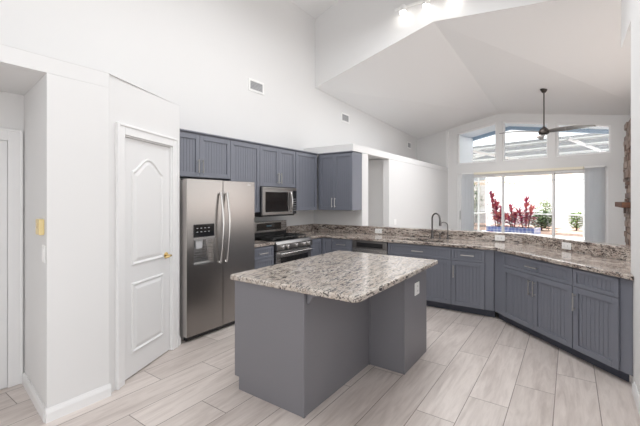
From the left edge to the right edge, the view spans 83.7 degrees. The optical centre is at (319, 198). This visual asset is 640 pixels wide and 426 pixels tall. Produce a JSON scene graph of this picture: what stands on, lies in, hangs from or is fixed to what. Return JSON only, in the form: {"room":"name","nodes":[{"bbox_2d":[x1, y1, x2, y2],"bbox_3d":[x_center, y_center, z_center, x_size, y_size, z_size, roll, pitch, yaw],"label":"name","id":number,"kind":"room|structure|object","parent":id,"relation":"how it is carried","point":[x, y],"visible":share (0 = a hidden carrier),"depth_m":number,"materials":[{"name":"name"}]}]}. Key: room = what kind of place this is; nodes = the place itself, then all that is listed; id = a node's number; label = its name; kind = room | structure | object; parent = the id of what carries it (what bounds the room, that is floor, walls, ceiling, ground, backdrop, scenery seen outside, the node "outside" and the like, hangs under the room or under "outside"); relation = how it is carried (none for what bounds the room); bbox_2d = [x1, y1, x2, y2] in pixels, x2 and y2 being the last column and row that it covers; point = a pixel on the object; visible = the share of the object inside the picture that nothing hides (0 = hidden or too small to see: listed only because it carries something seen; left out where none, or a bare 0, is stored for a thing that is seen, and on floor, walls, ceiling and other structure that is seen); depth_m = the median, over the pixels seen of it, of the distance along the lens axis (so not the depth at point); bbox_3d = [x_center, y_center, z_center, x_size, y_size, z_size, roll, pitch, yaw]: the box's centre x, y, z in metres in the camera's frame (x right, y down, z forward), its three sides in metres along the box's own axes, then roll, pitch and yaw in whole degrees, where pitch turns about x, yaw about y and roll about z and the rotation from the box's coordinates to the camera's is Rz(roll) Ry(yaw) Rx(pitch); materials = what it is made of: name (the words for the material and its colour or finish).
{"room":"kitchen","nodes":[
{"label":"kitchen","id":0,"kind":"room"},
{"bbox_2d":[0,91,23,389],"bbox_3d":[-2.867,0.330,2.496,0.119,2.380,1.400,0,0,35],"label":"wall","id":1,"kind":"structure","parent":0,"point":[11,105],"depth_m":2.92,"materials":[{"name":"white paint"}]},
{"bbox_2d":[0,44,108,407],"bbox_3d":[-2.420,0.275,2.332,0.800,2.490,1.645,0,0,35],"label":"wall","id":2,"kind":"structure","parent":0,"point":[66,112],"depth_m":2.59,"materials":[{"name":"white paint"}]},
{"bbox_2d":[0,128,22,388],"bbox_3d":[-2.722,0.477,2.571,0.029,2.085,0.925,0,0,35],"label":"door","id":3,"kind":"structure","parent":2,"relation":"in","point":[11,149],"depth_m":2.88,"materials":[{"name":"white wood"}]},
{"bbox_2d":[0,66,42,94],"bbox_3d":[-2.531,-0.890,2.261,0.699,0.059,1.400,0,0,35],"label":"ceiling","id":4,"kind":"structure","parent":2,"relation":"attached to","point":[14,81],"depth_m":2.59,"materials":[{"name":"white paint"}]},
{"bbox_2d":[22,372,46,422],"bbox_3d":[-2.160,1.474,2.688,0.775,0.092,0.016,0,0,42],"label":"baseboard","id":5,"kind":"structure","parent":2,"relation":"attached to","point":[36,400],"depth_m":2.64,"materials":[{"name":"white wood"}]},
{"bbox_2d":[36,219,43,234],"bbox_3d":[-1.963,0.195,2.500,0.110,0.110,0.034,0,0,42],"label":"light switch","id":6,"kind":"object","parent":2,"relation":"attached to","point":[39,222],"visible":1,"depth_m":2.47,"materials":[{"name":"yellow plastic"}]},
{"bbox_2d":[42,245,44,262],"bbox_3d":[-1.921,0.380,2.479,0.075,0.118,0.011,0,0,42],"label":"light switch","id":7,"kind":"object","parent":2,"relation":"attached to","point":[43,246],"visible":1,"depth_m":2.47,"materials":[{"name":"white plastic"}]},
{"bbox_2d":[45,383,110,422],"bbox_3d":[-1.740,1.474,2.591,0.016,0.092,0.420,0,0,35],"label":"baseboard","id":8,"kind":"structure","parent":2,"relation":"attached to","point":[62,409],"depth_m":2.57,"materials":[{"name":"white wood"}]},
{"bbox_2d":[0,43,178,105],"bbox_3d":[-2.305,-0.974,2.783,1.130,0.006,2.515,0,0,35],"label":"trim","id":9,"kind":"structure","parent":2,"relation":"on","point":[0,43],"depth_m":2.67,"materials":[{"name":"white paint"}]},
{"bbox_2d":[109,75,179,392],"bbox_3d":[-1.590,0.275,3.260,0.130,2.490,0.975,0,0,10],"label":"wall","id":10,"kind":"structure","parent":0,"point":[135,113],"depth_m":2.91,"materials":[{"name":"white paint"}]},
{"bbox_2d":[125,137,171,379],"bbox_3d":[-1.548,0.497,3.252,0.109,2.021,0.661,0,0,10],"label":"door","id":11,"kind":"structure","parent":10,"relation":"in","point":[147,165],"depth_m":3.22,"materials":[{"name":"white paint"}]},
{"bbox_2d":[0,0,416,225],"bbox_3d":[-1.101,-1.130,5.593,0.120,5.300,15.100,0,0,35],"label":"wall","id":12,"kind":"structure","parent":0,"point":[199,56],"depth_m":4.99,"materials":[{"name":"white paint"}]},
{"bbox_2d":[180,131,229,179],"bbox_3d":[-1.593,-0.531,4.444,0.383,0.533,0.964,0,0,35],"label":"upper cabinet","id":13,"kind":"object","parent":12,"relation":"attached to","point":[202,156],"visible":0.7,"depth_m":4.42,"materials":[{"name":"grey wood"}]},
{"bbox_2d":[180,129,352,154],"bbox_3d":[-0.613,-0.806,5.003,0.742,0.014,3.003,0,0,35],"label":"strip","id":14,"kind":"object","parent":13,"relation":"on","point":[180,129],"visible":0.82,"depth_m":5.07,"materials":[{"name":"grey wood"}]},
{"bbox_2d":[222,139,259,212],"bbox_3d":[-1.173,-0.301,5.075,0.345,0.993,0.549,0,0,35],"label":"upper cabinet","id":15,"kind":"object","parent":12,"relation":"attached to","point":[244,156],"visible":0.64,"depth_m":5.00,"materials":[{"name":"grey wood"}]},
{"bbox_2d":[248,78,263,94],"bbox_3d":[-1.001,-1.770,5.621,0.012,0.190,0.330,0,0,35],"label":"air vent","id":16,"kind":"object","parent":12,"relation":"in","point":[256,86],"visible":1,"depth_m":5.61,"materials":[{"name":"white plastic"}]},
{"bbox_2d":[259,144,294,187],"bbox_3d":[-0.763,-0.491,5.628,0.383,0.613,0.825,0,0,35],"label":"upper cabinet","id":17,"kind":"object","parent":12,"relation":"attached to","point":[277,165],"visible":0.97,"depth_m":5.50,"materials":[{"name":"grey wood"}]},
{"bbox_2d":[255,187,296,216],"bbox_3d":[-0.752,0.043,5.590,0.476,0.437,0.785,0,0,35],"label":"microwave","id":18,"kind":"object","parent":17,"relation":"attached to","point":[274,201],"visible":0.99,"depth_m":5.43,"materials":[{"name":"silver metal"}]},
{"bbox_2d":[295,151,316,210],"bbox_3d":[-0.358,-0.301,6.239,0.345,0.993,0.639,0,0,35],"label":"upper cabinet","id":19,"kind":"object","parent":12,"relation":"attached to","point":[305,163],"visible":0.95,"depth_m":6.14,"materials":[{"name":"grey wood"}]},
{"bbox_2d":[341,112,348,123],"bbox_3d":[0.559,-1.780,7.849,0.012,0.200,0.330,0,0,35],"label":"air vent","id":20,"kind":"object","parent":12,"relation":"in","point":[344,117],"visible":1,"depth_m":7.83,"materials":[{"name":"white plastic"}]},
{"bbox_2d":[290,0,337,18],"bbox_3d":[-0.813,-3.975,1.833,4.665,0.950,9.270,0,0,35],"label":"ceiling","id":21,"kind":"structure","parent":0,"point":[315,8],"depth_m":6.61,"materials":[{"name":"white paint"}]},
{"bbox_2d":[0,306,639,425],"bbox_3d":[1.565,1.580,3.543,11.500,0.120,14.800,0,0,35],"label":"floor","id":22,"kind":"structure","parent":0,"point":[474,369],"depth_m":2.83,"materials":[{"name":"beige tile"}]},
{"bbox_2d":[180,179,254,340],"bbox_3d":[-1.385,0.646,4.345,0.816,1.723,0.990,0,0,35],"label":"refrigerator","id":23,"kind":"object","parent":22,"relation":"on","point":[217,217],"visible":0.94,"depth_m":4.02,"materials":[{"name":"grey metal"}]},
{"bbox_2d":[255,245,273,268],"bbox_3d":[-1.021,1.083,5.012,0.658,0.873,0.470,0,0,35],"label":"base cabinet","id":24,"kind":"object","parent":22,"relation":"on","point":[264,256],"visible":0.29,"depth_m":4.88,"materials":[{"name":"grey wood"}]},
{"bbox_2d":[255,240,274,247],"bbox_3d":[-1.036,0.625,5.022,0.638,0.040,0.474,0,0,35],"label":"countertop","id":25,"kind":"structure","parent":24,"relation":"on","point":[258,243],"depth_m":4.93,"materials":[{"name":"stone"}]},
{"bbox_2d":[255,220,312,264],"bbox_3d":[-0.613,0.938,5.536,0.695,1.165,0.838,0,0,35],"label":"range","id":26,"kind":"object","parent":22,"relation":"on","point":[288,247],"visible":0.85,"depth_m":5.45,"materials":[{"name":"silver metal"}]},
{"bbox_2d":[255,236,308,241],"bbox_3d":[-0.656,0.611,5.566,0.580,0.017,0.832,0,0,35],"label":"cooktop","id":27,"kind":"object","parent":26,"relation":"in","point":[291,237],"depth_m":5.31,"materials":[{"name":"black glass"}]},
{"bbox_2d":[310,238,321,255],"bbox_3d":[-0.318,1.083,6.049,0.620,0.873,0.335,0,0,35],"label":"base cabinet","id":28,"kind":"object","parent":22,"relation":"on","point":[316,247],"visible":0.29,"depth_m":5.90,"materials":[{"name":"grey wood"}]},
{"bbox_2d":[230,250,437,417],"bbox_3d":[0.225,1.062,3.206,1.170,0.915,1.660,0,0,35],"label":"kitchen island","id":29,"kind":"object","parent":22,"relation":"on","point":[305,327],"visible":1,"depth_m":2.79,"materials":[{"name":"grey wood"}]},
{"bbox_2d":[415,281,418,295],"bbox_3d":[0.907,0.835,3.332,0.010,0.115,0.115,0,0,35],"label":"outlet","id":30,"kind":"object","parent":29,"relation":"attached to","point":[416,283],"visible":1,"depth_m":3.32,"materials":[{"name":"white plastic"}]},
{"bbox_2d":[322,237,352,253],"bbox_3d":[0.434,1.083,6.094,0.590,0.873,0.658,0,0,35],"label":"base cabinet","id":31,"kind":"object","parent":22,"relation":"on","point":[328,244],"visible":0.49,"depth_m":5.88,"materials":[{"name":"grey wood"}]},
{"bbox_2d":[352,240,387,254],"bbox_3d":[0.932,1.086,5.755,0.594,0.868,0.602,0,0,35],"label":"dishwasher","id":32,"kind":"object","parent":22,"relation":"on","point":[373,247],"visible":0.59,"depth_m":5.51,"materials":[{"name":"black metal"}]},
{"bbox_2d":[388,242,452,309],"bbox_3d":[1.555,1.083,5.310,0.920,0.873,0.658,0,0,35],"label":"base cabinet","id":33,"kind":"object","parent":22,"relation":"on","point":[438,277],"visible":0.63,"depth_m":4.95,"materials":[{"name":"grey wood"}]},
{"bbox_2d":[451,247,494,316],"bbox_3d":[2.146,1.083,4.895,0.520,0.873,0.658,0,0,35],"label":"base cabinet","id":34,"kind":"object","parent":22,"relation":"on","point":[472,270],"visible":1,"depth_m":4.66,"materials":[{"name":"grey wood"}]},
{"bbox_2d":[494,251,580,357],"bbox_3d":[2.574,1.083,4.012,0.658,0.873,1.178,0,0,-10],"label":"base cabinet","id":35,"kind":"object","parent":22,"relation":"on","point":[534,296],"visible":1,"depth_m":3.81,"materials":[{"name":"grey wood"}]},
{"bbox_2d":[297,230,633,280],"bbox_3d":[1.232,0.625,4.808,4.600,0.040,1.850,0,0,35],"label":"countertop","id":36,"kind":"structure","parent":35,"relation":"on","point":[602,265],"depth_m":4.28,"materials":[{"name":"stone"}]},
{"bbox_2d":[430,213,441,238],"bbox_3d":[1.747,0.406,5.392,0.060,0.397,0.231,0,0,-18],"label":"faucet","id":37,"kind":"object","parent":36,"relation":"on","point":[440,223],"visible":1,"depth_m":5.45,"materials":[{"name":"grey metal"}]},
{"bbox_2d":[572,268,632,381],"bbox_3d":[2.690,1.083,3.161,0.590,0.873,0.536,0,0,-10],"label":"base cabinet","id":38,"kind":"object","parent":22,"relation":"on","point":[602,304],"visible":1,"depth_m":3.08,"materials":[{"name":"grey wood"}]},
{"bbox_2d":[615,118,630,245],"bbox_3d":[6.066,-0.003,6.776,0.625,3.046,1.432,0,0,35],"label":"fireplace","id":39,"kind":"object","parent":22,"relation":"on","point":[626,205],"visible":0.43,"depth_m":6.99,"materials":[{"name":"stone"}]},
{"bbox_2d":[314,153,364,237],"bbox_3d":[0.347,0.355,6.642,1.050,2.330,0.120,0,0,35],"label":"wall","id":40,"kind":"structure","parent":0,"point":[334,217],"depth_m":6.50,"materials":[{"name":"white paint"}]},
{"bbox_2d":[314,224,361,232],"bbox_3d":[0.315,0.539,6.578,1.029,0.129,0.020,0,0,35],"label":"backsplash","id":41,"kind":"structure","parent":40,"relation":"attached to","point":[318,227],"depth_m":6.55,"materials":[{"name":"stone"}]},
{"bbox_2d":[318,152,361,210],"bbox_3d":[0.338,-0.301,6.339,0.712,0.993,0.378,0,0,35],"label":"upper cabinet","id":42,"kind":"object","parent":40,"relation":"attached to","point":[339,174],"visible":1,"depth_m":6.19,"materials":[{"name":"grey wood"}]},
{"bbox_2d":[303,144,447,228],"bbox_3d":[1.773,0.292,8.678,1.050,2.455,5.750,0,0,35],"label":"wall","id":43,"kind":"structure","parent":0,"point":[414,190],"depth_m":8.05,"materials":[{"name":"white paint"}]},
{"bbox_2d":[286,224,313,232],"bbox_3d":[-0.390,0.539,6.486,0.019,0.129,0.979,0,0,35],"label":"backsplash","id":44,"kind":"structure","parent":43,"relation":"attached to","point":[307,227],"depth_m":6.49,"materials":[{"name":"stone"}]},
{"bbox_2d":[368,159,382,225],"bbox_3d":[1.160,0.330,7.916,0.900,2.380,0.100,0,0,35],"label":"wall","id":45,"kind":"structure","parent":0,"point":[375,167],"depth_m":7.82,"materials":[{"name":"white paint"}]},
{"bbox_2d":[417,130,446,166],"bbox_3d":[3.525,-1.585,11.210,0.140,1.290,1.030,0,0,-41],"label":"wall","id":46,"kind":"structure","parent":0,"point":[431,148],"depth_m":11.10,"materials":[{"name":"white paint"}]},
{"bbox_2d":[315,0,556,87],"bbox_3d":[1.851,-3.245,5.650,4.650,2.170,0.120,0,0,35],"label":"wall header","id":47,"kind":"structure","parent":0,"point":[348,33],"depth_m":6.26,"materials":[{"name":"white paint"}]},
{"bbox_2d":[395,0,453,14],"bbox_3d":[1.789,-3.074,5.519,1.400,0.204,0.160,0,0,35],"label":"track light","id":48,"kind":"object","parent":47,"relation":"attached to","point":[426,3],"visible":1,"depth_m":5.75,"materials":[{"name":"white plastic"}]},
{"bbox_2d":[460,136,472,162],"bbox_3d":[4.421,-0.180,10.992,0.900,3.440,0.160,0,0,-41],"label":"wall","id":49,"kind":"structure","parent":0,"point":[466,144],"depth_m":10.95,"materials":[{"name":"white paint"}]},
{"bbox_2d":[317,0,630,138],"bbox_3d":[3.874,-2.288,7.643,5.679,1.255,5.667,0,0,35],"label":"ceiling","id":50,"kind":"structure","parent":0,"point":[450,73],"depth_m":6.62,"materials":[{"name":"white paint"}]},
{"bbox_2d":[499,88,595,139],"bbox_3d":[4.712,-1.800,7.425,1.583,0.980,1.440,0,0,35],"label":"ceiling fan","id":51,"kind":"object","parent":50,"relation":"hanging from","point":[543,131],"visible":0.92,"depth_m":7.22,"materials":[{"name":"grey metal"}]},
{"bbox_2d":[364,233,630,261],"bbox_3d":[2.221,1.010,5.114,0.842,1.020,3.744,0,0,-38],"label":"wall","id":52,"kind":"structure","parent":0,"point":[364,233],"depth_m":4.59,"materials":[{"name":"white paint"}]},
{"bbox_2d":[362,225,630,260],"bbox_3d":[2.222,0.539,5.112,0.898,0.129,3.756,0,0,-38],"label":"backsplash","id":53,"kind":"structure","parent":52,"relation":"attached to","point":[615,251],"depth_m":4.85,"materials":[{"name":"stone"}]},
{"bbox_2d":[495,235,504,240],"bbox_3d":[2.529,0.548,5.024,0.125,0.078,0.010,0,0,35],"label":"outlet","id":54,"kind":"object","parent":53,"relation":"attached to","point":[497,237],"visible":1,"depth_m":5.02,"materials":[{"name":"white plastic"}]},
{"bbox_2d":[562,242,570,249],"bbox_3d":[2.877,0.548,4.170,0.010,0.078,0.125,0,0,-10],"label":"outlet","id":55,"kind":"object","parent":53,"relation":"attached to","point":[565,245],"visible":1,"depth_m":4.17,"materials":[{"name":"white plastic"}]},
{"bbox_2d":[446,113,630,244],"bbox_3d":[5.431,-0.401,9.017,0.170,3.842,4.780,0,0,-41],"label":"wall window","id":56,"kind":"structure","parent":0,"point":[614,160],"depth_m":8.68,"materials":[{"name":"white paint"}]},
{"bbox_2d":[462,173,473,230],"bbox_3d":[4.213,0.374,10.184,0.090,2.232,0.340,0,0,-41],"label":"vertical blind","id":57,"kind":"object","parent":56,"relation":"attached to","point":[467,178],"visible":0.67,"depth_m":10.15,"materials":[{"name":"white plastic"}]},
{"bbox_2d":[458,123,495,163],"bbox_3d":[4.459,-1.551,10.146,0.080,1.068,1.116,0,0,-41],"label":"window","id":58,"kind":"structure","parent":56,"relation":"attached to","point":[459,134],"depth_m":10.19,"materials":[{"name":"white wood"}]},
{"bbox_2d":[503,122,547,160],"bbox_3d":[5.287,-1.547,9.204,0.080,1.060,1.066,0,0,-41],"label":"window","id":59,"kind":"structure","parent":56,"relation":"attached to","point":[503,122],"depth_m":9.30,"materials":[{"name":"white"}]},
{"bbox_2d":[474,166,583,174],"bbox_3d":[5.198,-0.714,9.112,0.105,0.057,2.530,0,0,-41],"label":"blind valance","id":60,"kind":"object","parent":56,"relation":"attached to","point":[582,167],"visible":0.93,"depth_m":8.93,"materials":[{"name":"beige"}]},
{"bbox_2d":[457,167,607,242],"bbox_3d":[5.249,0.405,9.243,0.125,2.230,3.516,0,0,-41],"label":"door","id":61,"kind":"structure","parent":56,"relation":"attached to","point":[502,175],"depth_m":9.24,"materials":[{"name":"white"}]},
{"bbox_2d":[460,123,608,140],"bbox_3d":[5.854,-1.759,9.429,0.990,0.932,5.800,0,0,-41],"label":"roof eave","id":62,"kind":"object","parent":56,"relation":"attached to","point":[485,132],"visible":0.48,"depth_m":10.08,"materials":[{"name":"white"}]},
{"bbox_2d":[556,123,610,156],"bbox_3d":[6.095,-1.426,8.283,0.080,0.818,1.036,0,0,-41],"label":"window","id":63,"kind":"structure","parent":56,"relation":"attached to","point":[557,124],"depth_m":8.33,"materials":[{"name":"white"}]},
{"bbox_2d":[584,165,604,242],"bbox_3d":[6.143,0.374,7.986,0.090,2.232,0.370,0,0,-41],"label":"vertical blind","id":64,"kind":"object","parent":56,"relation":"attached to","point":[594,175],"visible":0.66,"depth_m":7.95,"materials":[{"name":"white plastic"}]},
{"bbox_2d":[621,0,630,48],"bbox_3d":[3.188,-2.670,3.594,0.090,1.720,1.695,0,0,35],"label":"wall","id":65,"kind":"structure","parent":0,"point":[625,4],"depth_m":4.04,"materials":[{"name":"white paint"}]},
{"bbox_2d":[631,0,639,394],"bbox_3d":[1.800,-1.030,1.743,0.120,5.100,2.920,0,0,35],"label":"wall","id":66,"kind":"structure","parent":0,"point":[635,4],"depth_m":2.76,"materials":[{"name":"white paint"}]},
{"bbox_2d":[632,381,639,415],"bbox_3d":[1.681,1.474,1.692,0.016,0.092,2.700,0,0,35],"label":"baseboard","id":67,"kind":"structure","parent":66,"relation":"attached to","point":[635,392],"depth_m":2.65,"materials":[{"name":"white wood"}]},
{"label":"outside","id":68,"kind":"structure","parent":0,"visible":0},
{"bbox_2d":[474,182,582,227],"bbox_3d":[15.165,0.325,18.006,0.442,2.450,32.000,0,0,-41],"label":"wall","id":69,"kind":"structure","parent":68,"point":[568,196],"depth_m":20.70,"materials":[{"name":"white paint"}]},
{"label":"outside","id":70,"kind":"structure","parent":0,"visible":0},
{"bbox_3d":[29.138,1.875,41.613,120.000,0.290,78.400,0,0,35],"label":"ground","id":71,"kind":"structure","parent":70,"visible":0},
{"bbox_2d":[474,223,582,236],"bbox_3d":[12.967,1.617,16.075,5.350,0.125,32.000,0,0,-41],"label":"mulch bed","id":72,"kind":"object","parent":71,"relation":"on","point":[563,231],"visible":0.02,"depth_m":17.62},
{"bbox_2d":[474,183,484,223],"bbox_3d":[8.591,0.228,20.501,1.763,2.626,1.837,0,0,-41],"label":"shrub","id":73,"kind":"object","parent":72,"relation":"on","point":[475,193],"visible":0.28,"depth_m":20.22,"materials":[{"name":"green plant"}]},
{"bbox_2d":[528,211,551,230],"bbox_3d":[10.793,1.052,17.406,1.189,0.969,1.164,0,0,3],"label":"shrub","id":74,"kind":"object","parent":72,"relation":"on","point":[547,220],"visible":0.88,"depth_m":17.22,"materials":[{"name":"green plant"}]},
{"bbox_2d":[535,198,556,226],"bbox_3d":[11.781,0.727,18.671,1.094,1.627,1.141,0,0,-41],"label":"shrub","id":75,"kind":"object","parent":72,"relation":"on","point":[547,204],"visible":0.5,"depth_m":18.58,"materials":[{"name":"green plant"}]},
{"bbox_2d":[568,211,582,230],"bbox_3d":[12.452,1.067,17.313,0.816,0.963,0.841,0,0,-41],"label":"shrub","id":76,"kind":"object","parent":72,"relation":"on","point":[577,218],"visible":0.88,"depth_m":17.26,"materials":[{"name":"green plant"}]},
{"bbox_2d":[474,173,582,184],"bbox_3d":[22.103,-0.430,35.412,9.200,4.300,15.200,0,0,-41],"label":"house","id":77,"kind":"structure","parent":71,"relation":"on","point":[579,175],"depth_m":33.74,"materials":[{"name":"white paint"}]},
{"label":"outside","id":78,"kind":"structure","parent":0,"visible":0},
{"bbox_2d":[474,230,584,239],"bbox_3d":[7.753,1.610,12.162,7.450,0.140,21.000,0,0,-41],"label":"pool deck","id":79,"kind":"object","parent":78,"point":[571,237],"visible":0.11,"depth_m":14.66,"materials":[{"name":"white concrete"}]},
{"bbox_2d":[486,225,540,234],"bbox_3d":[6.370,1.230,11.805,0.600,0.620,1.470,0,0,-41],"label":"planter","id":80,"kind":"object","parent":79,"relation":"on","point":[534,230],"visible":0.34,"depth_m":11.50,"materials":[{"name":"blue tile"}]},
{"bbox_2d":[485,190,508,226],"bbox_3d":[6.050,0.350,12.135,0.761,1.351,0.817,0,0,-24],"label":"plant","id":81,"kind":"object","parent":80,"relation":"on","point":[495,205],"visible":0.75,"depth_m":12.16,"materials":[{"name":"red plant"}]},
{"bbox_2d":[505,203,521,227],"bbox_3d":[6.360,0.563,11.808,0.636,0.930,0.749,0,0,-41],"label":"plant","id":82,"kind":"object","parent":80,"relation":"on","point":[512,215],"visible":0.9,"depth_m":11.81,"materials":[{"name":"red plant"}]},
{"bbox_2d":[515,194,536,227],"bbox_3d":[6.638,0.437,11.498,0.684,1.173,0.862,0,0,-9],"label":"plant","id":83,"kind":"object","parent":80,"relation":"on","point":[526,218],"visible":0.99,"depth_m":11.46,"materials":[{"name":"red plant"}]},
{"bbox_2d":[473,133,608,236],"bbox_3d":[9.084,-0.064,11.441,6.500,3.207,10.251,0,0,-41],"label":"pool enclosure","id":84,"kind":"object","parent":79,"relation":"on","point":[591,142],"visible":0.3,"depth_m":11.85,"materials":[{"name":"white metal"}]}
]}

